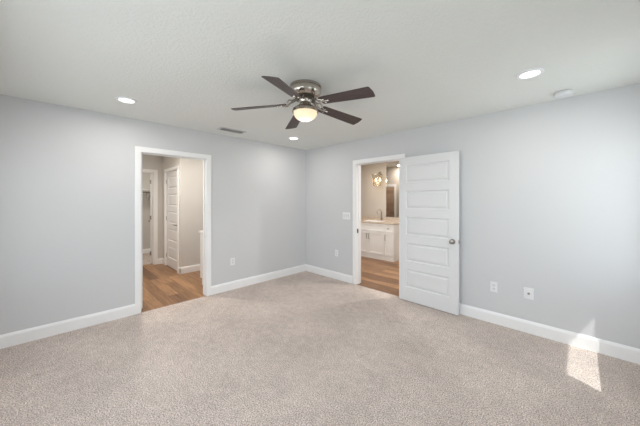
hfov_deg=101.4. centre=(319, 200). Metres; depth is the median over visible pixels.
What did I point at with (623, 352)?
baseboard
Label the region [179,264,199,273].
baseboard
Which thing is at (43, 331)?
baseboard
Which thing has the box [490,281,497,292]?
wall outlet
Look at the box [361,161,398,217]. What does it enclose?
wall
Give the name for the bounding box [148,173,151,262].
door
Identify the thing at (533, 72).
recessed light
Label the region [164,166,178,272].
door frame
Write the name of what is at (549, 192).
wall
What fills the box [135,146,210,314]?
door frame
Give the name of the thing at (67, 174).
wall
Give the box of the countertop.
[361,216,398,224]
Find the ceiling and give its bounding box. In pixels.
[0,0,639,149]
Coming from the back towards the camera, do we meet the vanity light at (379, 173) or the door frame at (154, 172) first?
the vanity light at (379, 173)
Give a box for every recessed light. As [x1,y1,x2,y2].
[115,96,136,103]
[288,137,298,139]
[516,67,544,79]
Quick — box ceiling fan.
[231,76,374,128]
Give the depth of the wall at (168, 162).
5.11 m
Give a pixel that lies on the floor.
(305, 348)
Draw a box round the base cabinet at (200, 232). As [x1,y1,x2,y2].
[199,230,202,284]
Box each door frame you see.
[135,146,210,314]
[143,169,157,264]
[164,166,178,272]
[353,154,404,284]
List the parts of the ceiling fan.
blade, blade, blade, lamp shade, blade, blade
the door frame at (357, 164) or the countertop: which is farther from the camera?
the countertop
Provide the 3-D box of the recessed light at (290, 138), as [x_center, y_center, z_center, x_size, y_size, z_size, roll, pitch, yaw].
[-0.429,-1.012,4.274,0.180,0.016,0.180,0,0,45]
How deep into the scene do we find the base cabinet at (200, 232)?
4.45 m
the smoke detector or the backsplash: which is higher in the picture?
the smoke detector
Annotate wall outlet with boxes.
[230,258,234,264]
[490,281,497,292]
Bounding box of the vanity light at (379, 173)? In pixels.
[371,172,382,185]
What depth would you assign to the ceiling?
1.84 m
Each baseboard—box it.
[0,264,305,348]
[143,248,149,253]
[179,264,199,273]
[306,264,639,364]
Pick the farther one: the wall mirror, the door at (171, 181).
the wall mirror
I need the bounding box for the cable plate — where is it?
[524,287,533,299]
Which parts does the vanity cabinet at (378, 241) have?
cabinet door, false drawer, cabinet door, board, drawer, cabinet door, panel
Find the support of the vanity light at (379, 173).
attached to the wall at (373, 198)
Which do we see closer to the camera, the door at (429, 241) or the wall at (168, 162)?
the door at (429, 241)
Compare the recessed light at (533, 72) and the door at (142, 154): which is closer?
the recessed light at (533, 72)
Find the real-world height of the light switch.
0.117 m
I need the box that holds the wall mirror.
[386,163,398,216]
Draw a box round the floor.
[0,253,639,425]
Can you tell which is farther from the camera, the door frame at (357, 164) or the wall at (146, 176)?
the wall at (146, 176)
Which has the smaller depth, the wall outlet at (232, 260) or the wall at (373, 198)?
the wall outlet at (232, 260)
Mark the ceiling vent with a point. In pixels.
(220, 128)
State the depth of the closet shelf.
6.90 m
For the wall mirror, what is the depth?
6.70 m
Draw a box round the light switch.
[343,213,349,219]
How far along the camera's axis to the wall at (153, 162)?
5.86 m
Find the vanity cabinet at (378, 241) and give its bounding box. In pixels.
[361,222,398,261]
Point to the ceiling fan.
(306, 92)
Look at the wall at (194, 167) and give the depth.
5.25 m
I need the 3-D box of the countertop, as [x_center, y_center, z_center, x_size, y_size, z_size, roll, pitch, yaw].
[1.343,0.554,6.798,1.620,0.242,0.598,0,0,45]
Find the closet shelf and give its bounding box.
[143,190,149,199]
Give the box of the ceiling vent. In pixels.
[217,127,245,133]
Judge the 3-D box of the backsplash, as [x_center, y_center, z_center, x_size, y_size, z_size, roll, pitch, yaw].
[1.547,0.478,7.003,1.620,0.090,0.018,0,0,45]
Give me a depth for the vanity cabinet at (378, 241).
6.29 m
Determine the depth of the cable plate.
2.80 m
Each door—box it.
[142,154,142,307]
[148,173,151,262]
[166,170,176,270]
[399,151,459,314]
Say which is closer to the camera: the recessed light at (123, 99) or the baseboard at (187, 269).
the recessed light at (123, 99)
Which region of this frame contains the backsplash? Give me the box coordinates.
[361,216,398,220]
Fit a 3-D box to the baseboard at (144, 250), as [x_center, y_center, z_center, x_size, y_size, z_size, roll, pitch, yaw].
[-5.134,1.355,6.492,0.015,0.130,1.640,0,0,45]
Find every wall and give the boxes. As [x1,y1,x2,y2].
[0,94,305,334]
[143,154,162,257]
[143,173,149,248]
[163,156,186,266]
[187,159,202,265]
[306,83,639,348]
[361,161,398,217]
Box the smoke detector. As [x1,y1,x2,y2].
[554,89,573,97]

